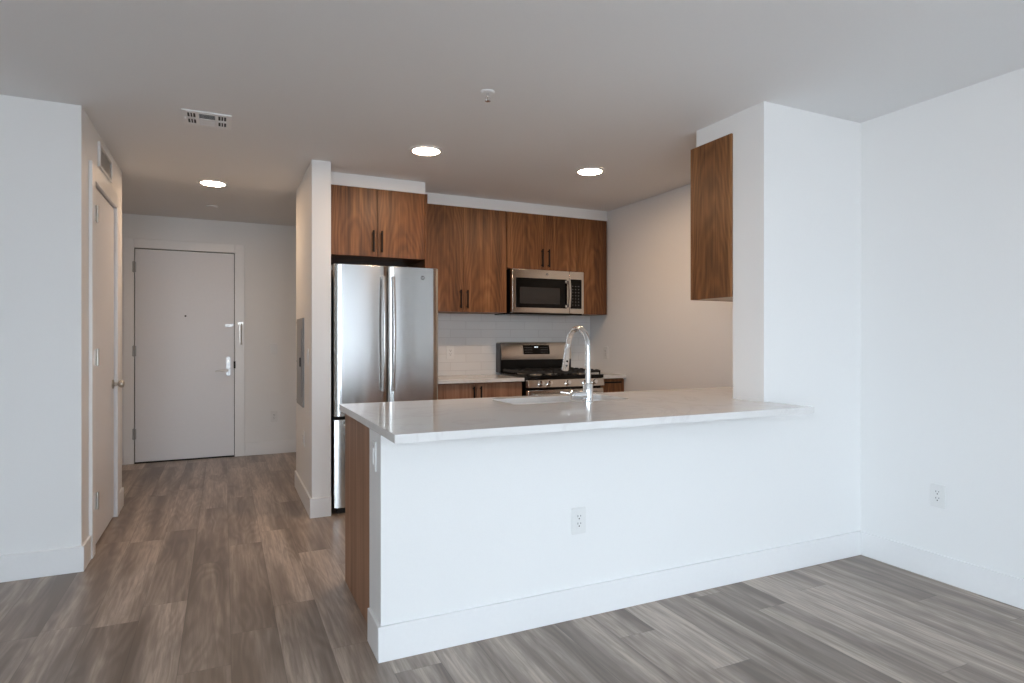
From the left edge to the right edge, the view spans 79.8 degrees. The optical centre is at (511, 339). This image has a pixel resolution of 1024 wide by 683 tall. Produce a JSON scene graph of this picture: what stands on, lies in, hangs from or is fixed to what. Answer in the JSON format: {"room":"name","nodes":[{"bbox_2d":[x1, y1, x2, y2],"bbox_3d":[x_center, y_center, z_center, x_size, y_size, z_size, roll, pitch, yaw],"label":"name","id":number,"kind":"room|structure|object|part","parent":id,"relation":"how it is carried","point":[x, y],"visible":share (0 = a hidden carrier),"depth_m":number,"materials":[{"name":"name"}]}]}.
{"room":"apartment living room","nodes":[
{"label":"apartment living room","id":0,"kind":"room"},
{"bbox_2d":[0,95,85,554],"bbox_3d":[-3.190,-0.009,2.920,1.912,2.488,0.120,0,0,-25],"label":"wall","id":1,"kind":"structure","parent":0,"point":[43,143],"depth_m":3.20,"materials":[{"name":"paint"}]},
{"bbox_2d":[0,535,90,582],"bbox_3d":[-3.196,1.167,2.947,1.925,0.136,0.201,0,0,-25],"label":"baseboard","id":2,"kind":"structure","parent":1,"relation":"attached to","point":[44,563],"depth_m":3.19,"materials":[{"name":"paint"}]},
{"bbox_2d":[86,114,121,538],"bbox_3d":[-2.685,-0.009,3.951,0.120,2.488,1.316,0,0,-25],"label":"wall","id":3,"kind":"structure","parent":0,"point":[92,136],"depth_m":3.57,"materials":[{"name":"paint"}]},
{"bbox_2d":[98,141,112,182],"bbox_3d":[-2.585,-1.123,3.895,0.014,0.149,0.450,0,0,-25],"label":"air vent","id":4,"kind":"object","parent":3,"relation":"in","point":[105,164],"visible":1,"depth_m":3.89,"materials":[{"name":"metal"}]},
{"bbox_2d":[89,160,124,558],"bbox_3d":[-2.587,0.111,3.905,0.113,2.248,1.006,0,0,-25],"label":"door","id":5,"kind":"structure","parent":3,"relation":"in","point":[101,213],"depth_m":3.90,"materials":[{"name":"paint"}]},
{"bbox_3d":[-2.713,0.303,4.222,0.071,0.062,0.062,0,0,-25],"label":"knob","id":6,"kind":"part","parent":5,"relation":"part of","materials":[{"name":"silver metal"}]},
{"bbox_2d":[120,487,123,510],"bbox_3d":[-2.855,1.167,4.469,0.013,0.136,0.234,0,0,-25],"label":"baseboard","id":7,"kind":"structure","parent":3,"relation":"attached to","point":[122,488],"depth_m":4.51,"materials":[{"name":"paint"}]},
{"bbox_2d":[122,213,295,462],"bbox_3d":[-3.090,-0.009,6.509,3.550,2.488,0.150,0,0,-25],"label":"wall","id":8,"kind":"structure","parent":0,"point":[269,250],"depth_m":6.60,"materials":[{"name":"paint"}]},
{"bbox_2d":[123,238,243,464],"bbox_3d":[-3.369,0.111,6.339,1.096,2.248,0.200,0,0,-25],"label":"door","id":9,"kind":"structure","parent":8,"relation":"in","point":[188,350],"depth_m":6.30,"materials":[{"name":"paint"},{"name":"satin nickel"}]},
{"bbox_3d":[-2.997,0.275,6.472,0.042,0.196,0.012,0,0,-25],"label":"lock plate","id":10,"kind":"part","parent":9,"relation":"part of","materials":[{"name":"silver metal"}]},
{"bbox_2d":[122,440,295,464],"bbox_3d":[-3.068,1.167,6.429,3.280,0.136,0.013,0,0,-25],"label":"baseboard","id":11,"kind":"structure","parent":8,"relation":"attached to","point":[285,446],"depth_m":6.63,"materials":[{"name":"paint"}]},
{"bbox_2d":[270,411,277,421],"bbox_3d":[-2.586,0.832,6.658,0.072,0.118,0.008,0,0,-25],"label":"wall outlet","id":12,"kind":"object","parent":8,"relation":"attached to","point":[273,414],"visible":1,"depth_m":6.66,"materials":[{"name":"white plastic"}]},
{"bbox_2d":[298,160,330,497],"bbox_3d":[-1.523,-0.009,4.688,0.130,2.488,0.900,0,0,-25],"label":"wall","id":13,"kind":"structure","parent":0,"point":[314,190],"depth_m":4.29,"materials":[{"name":"paint"}]},
{"bbox_2d":[296,318,303,407],"bbox_3d":[-1.675,0.172,4.827,0.025,0.682,0.418,0,0,-25],"label":"electrical panel","id":14,"kind":"object","parent":13,"relation":"attached to","point":[300,322],"visible":1,"depth_m":4.72,"materials":[{"name":"grey metal"}]},
{"bbox_3d":[-1.677,0.175,4.826,0.005,0.540,0.312,0,0,-25],"label":"panel door","id":15,"kind":"part","parent":14,"relation":"part of","materials":[{"name":"grey metal"}]},
{"bbox_2d":[306,349,308,364],"bbox_3d":[-1.483,0.123,4.438,0.010,0.118,0.072,0,0,-25],"label":"light switch","id":16,"kind":"object","parent":13,"relation":"attached to","point":[307,353],"visible":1,"depth_m":4.42,"materials":[{"name":"white plastic"}]},
{"bbox_3d":[-1.481,0.123,4.439,0.006,0.118,0.072,0,0,-25],"label":"plate","id":17,"kind":"part","parent":16,"relation":"part of","materials":[{"name":"white plastic"}]},
{"bbox_2d":[295,470,330,517],"bbox_3d":[-1.550,1.167,4.729,0.143,0.136,1.025,0,0,-25],"label":"baseboard","id":18,"kind":"structure","parent":13,"relation":"attached to","point":[315,507],"depth_m":4.29,"materials":[{"name":"paint"}]},
{"bbox_2d":[296,189,589,472],"bbox_3d":[-0.439,-0.009,5.752,2.998,2.488,0.120,0,0,-25],"label":"wall","id":19,"kind":"structure","parent":0,"point":[474,338],"depth_m":5.78,"materials":[{"name":"white tile"}]},
{"bbox_2d":[331,184,424,266],"bbox_3d":[-1.165,-0.897,4.975,0.759,0.521,0.681,0,0,-25],"label":"upper cabinet","id":20,"kind":"object","parent":19,"relation":"attached to","point":[369,226],"visible":0.98,"depth_m":4.71,"materials":[{"name":"brown wood"}]},
{"bbox_3d":[-1.210,-0.897,4.624,0.376,0.519,0.019,0,0,-25],"label":"door","id":21,"kind":"part","parent":20,"relation":"part of","materials":[{"name":"brown wood"}]},
{"bbox_3d":[-1.056,-0.752,4.668,0.013,0.165,0.033,0,0,-25],"label":"handle","id":22,"kind":"part","parent":20,"relation":"part of","materials":[{"name":"black metal"}]},
{"bbox_3d":[-0.998,-0.752,4.695,0.013,0.165,0.033,0,0,-25],"label":"handle","id":23,"kind":"part","parent":20,"relation":"part of","materials":[{"name":"black metal"}]},
{"bbox_3d":[-0.866,-0.897,4.786,0.376,0.519,0.019,0,0,-25],"label":"door","id":24,"kind":"part","parent":20,"relation":"part of","materials":[{"name":"brown wood"}]},
{"bbox_2d":[408,194,426,267],"bbox_3d":[-0.818,0.038,5.155,0.019,2.393,0.650,0,0,-25],"label":"panel","id":25,"kind":"object","parent":20,"relation":"attached to","point":[422,264],"visible":0.14,"depth_m":4.86,"materials":[{"name":"brown wood"}]},
{"bbox_2d":[447,346,453,358],"bbox_3d":[-0.565,0.115,5.623,0.072,0.118,0.008,0,0,-25],"label":"wall outlet","id":26,"kind":"object","parent":19,"relation":"attached to","point":[450,349],"visible":1,"depth_m":5.62,"materials":[{"name":"white plastic"}]},
{"bbox_2d":[427,203,505,313],"bbox_3d":[-0.489,-0.701,5.460,0.834,0.914,0.364,0,0,-25],"label":"upper cabinet","id":27,"kind":"object","parent":19,"relation":"attached to","point":[467,246],"visible":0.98,"depth_m":5.35,"materials":[{"name":"brown wood"}]},
{"bbox_3d":[-0.617,-0.701,5.246,0.416,0.912,0.019,0,0,-25],"label":"door","id":28,"kind":"part","parent":27,"relation":"part of","materials":[{"name":"brown wood"}]},
{"bbox_3d":[-0.444,-0.355,5.298,0.013,0.160,0.033,0,0,-25],"label":"handle","id":29,"kind":"part","parent":27,"relation":"part of","materials":[{"name":"black metal"}]},
{"bbox_3d":[-0.387,-0.355,5.325,0.013,0.160,0.033,0,0,-25],"label":"handle","id":30,"kind":"part","parent":27,"relation":"part of","materials":[{"name":"black metal"}]},
{"bbox_3d":[-0.240,-0.701,5.423,0.412,0.912,0.019,0,0,-25],"label":"door","id":31,"kind":"part","parent":27,"relation":"part of","materials":[{"name":"brown wood"}]},
{"bbox_2d":[506,211,578,271],"bbox_3d":[0.231,-0.902,5.799,0.753,0.512,0.364,0,0,-25],"label":"upper cabinet","id":32,"kind":"object","parent":19,"relation":"attached to","point":[533,241],"visible":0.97,"depth_m":5.65,"materials":[{"name":"brown wood"}]},
{"bbox_3d":[0.120,-0.901,5.593,0.374,0.510,0.019,0,0,-25],"label":"door","id":33,"kind":"part","parent":32,"relation":"part of","materials":[{"name":"brown wood"}]},
{"bbox_2d":[495,268,583,315],"bbox_3d":[0.265,-0.434,5.769,0.746,0.410,0.447,0,0,-25],"label":"microwave oven","id":34,"kind":"object","parent":32,"relation":"attached to","point":[529,292],"visible":0.98,"depth_m":5.59,"materials":[{"name":"silver metal"}]},
{"bbox_3d":[0.258,-0.442,5.599,0.589,0.394,0.054,0,0,-25],"label":"door","id":35,"kind":"part","parent":34,"relation":"part of","materials":[{"name":"silver metal"}]},
{"bbox_3d":[0.271,-0.426,5.576,0.522,0.268,0.007,0,0,-25],"label":"door glass","id":36,"kind":"part","parent":34,"relation":"part of","materials":[{"name":"black glass"}]},
{"bbox_3d":[0.529,-0.426,5.672,0.028,0.252,0.046,0,0,-25],"label":"handle","id":37,"kind":"part","parent":34,"relation":"part of","materials":[{"name":"silver metal"}]},
{"bbox_3d":[0.280,-0.754,5.639,0.013,0.166,0.033,0,0,-25],"label":"handle","id":38,"kind":"part","parent":32,"relation":"part of","materials":[{"name":"black metal"}]},
{"bbox_3d":[0.461,-0.901,5.753,0.374,0.510,0.019,0,0,-25],"label":"door","id":39,"kind":"part","parent":32,"relation":"part of","materials":[{"name":"brown wood"}]},
{"bbox_2d":[579,218,606,315],"bbox_3d":[0.710,-0.702,6.042,0.316,0.912,0.331,0,0,-25],"label":"upper cabinet","id":40,"kind":"object","parent":19,"relation":"attached to","point":[592,233],"visible":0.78,"depth_m":5.90,"materials":[{"name":"brown wood"}]},
{"bbox_2d":[331,172,607,220],"bbox_3d":[-0.294,-1.206,5.409,2.708,0.093,0.640,0,0,-25],"label":"wall","id":41,"kind":"structure","parent":0,"point":[432,198],"depth_m":5.33,"materials":[{"name":"paint"}]},
{"bbox_2d":[0,0,1023,225],"bbox_3d":[-0.521,-1.303,2.048,6.300,0.100,10.450,0,0,-25],"label":"ceiling","id":42,"kind":"structure","parent":0,"point":[623,88],"depth_m":2.92,"materials":[{"name":"paint"}]},
{"bbox_2d":[181,108,230,129],"bbox_3d":[-1.729,-1.243,3.474,0.247,0.020,0.246,0,0,-25],"label":"ceiling vent","id":43,"kind":"object","parent":42,"relation":"in","point":[190,117],"visible":1,"depth_m":3.46,"materials":[{"name":"metal"}]},
{"bbox_2d":[206,205,217,207],"bbox_3d":[-2.811,-1.247,5.740,0.104,0.011,0.104,0,0,-25],"label":"sprinkler cover","id":44,"kind":"object","parent":42,"relation":"attached to","point":[207,206],"visible":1,"depth_m":5.71,"materials":[{"name":"metal"}]},
{"bbox_2d":[198,180,227,186],"bbox_3d":[-2.386,-1.248,4.889,0.216,0.008,0.216,0,0,-25],"label":"recessed light","id":45,"kind":"object","parent":42,"relation":"in","point":[212,183],"visible":1,"depth_m":4.88,"materials":[{"name":"paint"}]},
{"bbox_2d":[201,181,224,185],"bbox_3d":[-2.386,-1.249,4.889,0.174,0.008,0.174,0,0,-25],"label":"diffuser","id":46,"kind":"object","parent":45,"relation":"attached to","point":[207,183],"depth_m":4.88,"materials":[{"name":"white plastic"}]},
{"bbox_2d":[410,145,442,155],"bbox_3d":[-0.567,-1.248,4.049,0.216,0.008,0.216,0,0,-25],"label":"recessed light","id":47,"kind":"object","parent":42,"relation":"in","point":[422,150],"visible":1,"depth_m":4.03,"materials":[{"name":"paint"}]},
{"bbox_2d":[413,147,438,154],"bbox_3d":[-0.567,-1.249,4.049,0.174,0.008,0.174,0,0,-25],"label":"diffuser","id":48,"kind":"object","parent":47,"relation":"attached to","point":[416,150],"depth_m":4.03,"materials":[{"name":"white plastic"}]},
{"bbox_2d":[481,89,494,101],"bbox_3d":[-0.123,-1.229,3.092,0.072,0.048,0.072,0,0,-25],"label":"sprinkler","id":49,"kind":"object","parent":42,"relation":"attached to","point":[487,92],"visible":1,"depth_m":3.08,"materials":[{"name":"paint"}]},
{"bbox_2d":[575,167,604,175],"bbox_3d":[0.579,-1.248,4.542,0.216,0.008,0.216,0,0,-25],"label":"recessed light","id":50,"kind":"object","parent":42,"relation":"in","point":[586,171],"visible":1,"depth_m":4.53,"materials":[{"name":"paint"}]},
{"bbox_2d":[578,169,601,174],"bbox_3d":[0.579,-1.249,4.542,0.174,0.008,0.174,0,0,-25],"label":"diffuser","id":51,"kind":"object","parent":50,"relation":"attached to","point":[580,171],"depth_m":4.54,"materials":[{"name":"white plastic"}]},
{"bbox_2d":[0,452,1023,682],"bbox_3d":[-0.521,1.285,2.048,6.300,0.100,10.450,0,0,-25],"label":"floor","id":52,"kind":"structure","parent":0,"point":[210,570],"depth_m":2.70,"materials":[{"name":"grey wood"}]},
{"bbox_2d":[345,414,368,622],"bbox_3d":[0.562,0.796,3.444,2.823,0.878,0.655,0,0,-25],"label":"base cabinet","id":53,"kind":"object","parent":52,"relation":"on","point":[356,433],"visible":0.12,"depth_m":2.85,"materials":[{"name":"brown wood"}]},
{"bbox_2d":[339,387,813,443],"bbox_3d":[0.653,0.340,3.214,2.859,0.030,1.119,0,0,-25],"label":"countertop","id":54,"kind":"structure","parent":53,"relation":"on","point":[444,419],"depth_m":2.79,"materials":[{"name":"white stone"}]},
{"bbox_2d":[514,399,600,404],"bbox_3d":[0.271,0.454,3.371,0.750,0.196,0.360,0,0,-25],"label":"sink","id":55,"kind":"object","parent":54,"relation":"in","point":[596,399],"visible":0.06,"depth_m":3.54,"materials":[{"name":"metal"}]},
{"bbox_2d":[560,326,593,402],"bbox_3d":[0.290,0.124,3.259,0.182,0.401,0.284,0,0,-25],"label":"kitchen faucet","id":56,"kind":"object","parent":54,"relation":"on","point":[586,394],"visible":1,"depth_m":3.17,"materials":[{"name":"silver metal"}]},
{"bbox_3d":[0.352,0.074,3.274,0.029,0.301,0.230,0,0,-25],"label":"spout","id":57,"kind":"part","parent":56,"relation":"part of","materials":[{"name":"silver metal"}]},
{"bbox_2d":[331,264,437,513],"bbox_3d":[-1.074,0.346,4.848,0.772,1.777,0.912,0,0,-25],"label":"refrigerator","id":58,"kind":"object","parent":52,"relation":"on","point":[384,319],"visible":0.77,"depth_m":4.46,"materials":[{"name":"grey metal"}]},
{"bbox_3d":[-0.921,0.881,4.523,0.772,0.628,0.070,0,0,-25],"label":"freezer drawer","id":59,"kind":"part","parent":58,"relation":"part of","materials":[{"name":"silver metal"}]},
{"bbox_3d":[-1.100,0.002,4.439,0.377,1.087,0.070,0,0,-25],"label":"door","id":60,"kind":"part","parent":58,"relation":"part of","materials":[{"name":"silver metal"}]},
{"bbox_3d":[-0.931,-0.046,4.447,0.026,0.838,0.064,0,0,-25],"label":"handle","id":61,"kind":"part","parent":58,"relation":"part of","materials":[{"name":"silver metal"}]},
{"bbox_3d":[-0.866,-0.046,4.478,0.026,0.838,0.064,0,0,-25],"label":"handle","id":62,"kind":"part","parent":58,"relation":"part of","materials":[{"name":"silver metal"}]},
{"bbox_3d":[-0.747,0.002,4.605,0.388,1.087,0.070,0,0,-25],"label":"door","id":63,"kind":"part","parent":58,"relation":"part of","materials":[{"name":"silver metal"}]},
{"bbox_2d":[438,381,521,399],"bbox_3d":[-0.422,0.797,5.349,0.860,0.876,0.636,0,0,-25],"label":"base cabinet","id":64,"kind":"object","parent":52,"relation":"on","point":[489,389],"visible":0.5,"depth_m":5.10,"materials":[{"name":"brown wood"}]},
{"bbox_3d":[-0.496,0.748,5.010,0.430,0.767,0.019,0,0,-25],"label":"door","id":65,"kind":"part","parent":64,"relation":"part of","materials":[{"name":"brown wood"}]},
{"bbox_2d":[438,374,523,383],"bbox_3d":[-0.420,0.339,5.352,0.867,0.030,0.633,0,0,-25],"label":"countertop","id":66,"kind":"structure","parent":64,"relation":"on","point":[481,378],"depth_m":5.16,"materials":[{"name":"white stone"}]},
{"bbox_3d":[-0.109,0.748,5.192,0.420,0.767,0.019,0,0,-25],"label":"door","id":67,"kind":"part","parent":64,"relation":"part of","materials":[{"name":"brown wood"}]},
{"bbox_2d":[496,342,603,395],"bbox_3d":[0.353,0.626,5.646,0.770,1.217,0.744,0,0,-25],"label":"gas range","id":68,"kind":"object","parent":52,"relation":"on","point":[539,364],"visible":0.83,"depth_m":5.73,"materials":[{"name":"silver metal"}]},
{"bbox_3d":[0.231,0.093,5.887,0.300,0.102,0.032,0,0,-25],"label":"display frame","id":69,"kind":"part","parent":68,"relation":"part of","materials":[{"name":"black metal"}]},
{"bbox_3d":[0.254,0.374,5.243,0.054,0.054,0.044,0,0,-25],"label":"knob","id":70,"kind":"part","parent":68,"relation":"part of","materials":[{"name":"silver metal"}]},
{"bbox_3d":[0.330,0.374,5.278,0.054,0.054,0.044,0,0,-25],"label":"knob","id":71,"kind":"part","parent":68,"relation":"part of","materials":[{"name":"silver metal"}]},
{"bbox_2d":[500,373,603,379],"bbox_3d":[0.359,0.324,5.634,0.770,0.030,0.585,0,0,-25],"label":"cooktop","id":72,"kind":"object","parent":68,"relation":"in","point":[527,376],"depth_m":5.38,"materials":[{"name":"black metal"}]},
{"bbox_2d":[526,387,602,395],"bbox_3d":[0.488,0.725,5.360,0.762,0.590,0.113,0,0,-25],"label":"oven","id":73,"kind":"object","parent":68,"relation":"in","point":[530,391],"depth_m":5.32,"materials":[{"name":"silver glass"}]},
{"bbox_3d":[0.475,0.375,5.386,0.766,0.068,0.055,0,0,-25],"label":"control panel","id":74,"kind":"part","parent":68,"relation":"part of","materials":[{"name":"silver metal"}]},
{"bbox_3d":[0.743,0.374,5.473,0.054,0.054,0.044,0,0,-25],"label":"knob","id":75,"kind":"part","parent":68,"relation":"part of","materials":[{"name":"silver metal"}]},
{"bbox_2d":[601,378,623,392],"bbox_3d":[0.807,0.797,5.927,0.270,0.876,0.636,0,0,-25],"label":"base cabinet","id":76,"kind":"object","parent":52,"relation":"on","point":[614,384],"visible":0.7,"depth_m":5.67,"materials":[{"name":"brown wood"}]},
{"bbox_2d":[595,372,625,378],"bbox_3d":[0.805,0.339,5.928,0.272,0.030,0.633,0,0,-25],"label":"countertop","id":77,"kind":"structure","parent":76,"relation":"on","point":[606,375],"depth_m":5.67,"materials":[{"name":"white stone"}]},
{"bbox_2d":[369,417,763,625],"bbox_3d":[0.365,0.795,2.876,2.018,0.879,0.203,0,0,-25],"label":"wall","id":78,"kind":"structure","parent":0,"point":[466,523],"depth_m":2.67,"materials":[{"name":"paint"}]},
{"bbox_2d":[371,440,375,471],"bbox_3d":[-0.556,0.462,2.452,0.010,0.118,0.072,0,0,-25],"label":"light switch","id":79,"kind":"object","parent":78,"relation":"attached to","point":[373,443],"visible":1,"depth_m":2.44,"materials":[{"name":"white plastic"}]},
{"bbox_2d":[572,506,585,534],"bbox_3d":[0.298,0.804,2.727,0.072,0.118,0.008,0,0,-25],"label":"wall outlet","id":80,"kind":"object","parent":78,"relation":"attached to","point":[578,513],"visible":1,"depth_m":2.72,"materials":[{"name":"white plastic"}]},
{"bbox_2d":[576,513,581,528],"bbox_3d":[0.299,0.804,2.724,0.033,0.068,0.002,0,0,-25],"label":"receptacle","id":81,"kind":"object","parent":80,"relation":"attached to","point":[578,515],"depth_m":2.72,"materials":[{"name":"white plastic"}]},
{"bbox_2d":[367,531,860,662],"bbox_3d":[0.706,1.167,3.018,2.781,0.136,0.196,0,0,-25],"label":"baseboard","id":82,"kind":"structure","parent":78,"relation":"attached to","point":[404,639],"depth_m":2.74,"materials":[{"name":"paint"}]},
{"bbox_2d":[590,184,732,391],"bbox_3d":[1.458,-0.009,5.052,0.160,2.488,2.778,0,0,-25],"label":"wall","id":83,"kind":"structure","parent":0,"point":[652,330],"depth_m":5.27,"materials":[{"name":"paint"}]},
{"bbox_2d":[603,347,607,358],"bbox_3d":[0.917,0.125,6.004,0.008,0.118,0.072,0,0,-25],"label":"wall outlet","id":84,"kind":"object","parent":83,"relation":"attached to","point":[605,349],"visible":1,"depth_m":6.00,"materials":[{"name":"white plastic"}]},
{"bbox_2d":[691,133,732,301],"bbox_3d":[1.520,-0.696,3.747,0.836,0.909,0.360,0,0,-25],"label":"upper cabinet","id":85,"kind":"object","parent":83,"relation":"attached to","point":[711,162],"visible":0.29,"depth_m":3.54,"materials":[{"name":"brown wood"}]},
{"bbox_2d":[696,115,732,146],"bbox_3d":[1.542,-1.202,3.719,0.824,0.101,0.293,0,0,-25],"label":"wall","id":86,"kind":"structure","parent":0,"point":[724,127],"depth_m":3.54,"materials":[{"name":"paint"}]},
{"bbox_2d":[733,101,859,549],"bbox_3d":[1.722,-0.009,3.521,0.986,2.488,0.217,0,0,-25],"label":"wall column","id":87,"kind":"structure","parent":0,"point":[796,172],"depth_m":3.35,"materials":[{"name":"paint"}]},
{"bbox_2d":[860,67,1023,578],"bbox_3d":[3.251,-0.009,1.167,0.223,2.488,5.345,0,0,-25],"label":"wall","id":88,"kind":"structure","parent":0,"point":[942,177],"depth_m":3.12,"materials":[{"name":"paint"}]},
{"bbox_2d":[930,483,945,508],"bbox_3d":[2.190,0.801,3.151,0.008,0.118,0.072,0,0,-25],"label":"wall outlet","id":89,"kind":"object","parent":88,"relation":"attached to","point":[937,491],"visible":1,"depth_m":3.15,"materials":[{"name":"white plastic"}]},
{"bbox_2d":[934,489,940,502],"bbox_3d":[2.187,0.801,3.150,0.002,0.068,0.033,0,0,-25],"label":"receptacle","id":90,"kind":"object","parent":89,"relation":"attached to","point":[937,492],"depth_m":3.15,"materials":[{"name":"white plastic"}]},
{"bbox_2d":[860,530,1023,608],"bbox_3d":[3.144,1.167,1.117,0.013,0.136,5.345,0,0,-25],"label":"baseboard","id":91,"kind":"structure","parent":88,"relation":"attached to","point":[1002,587],"depth_m":3.10,"materials":[{"name":"paint"}]}
]}

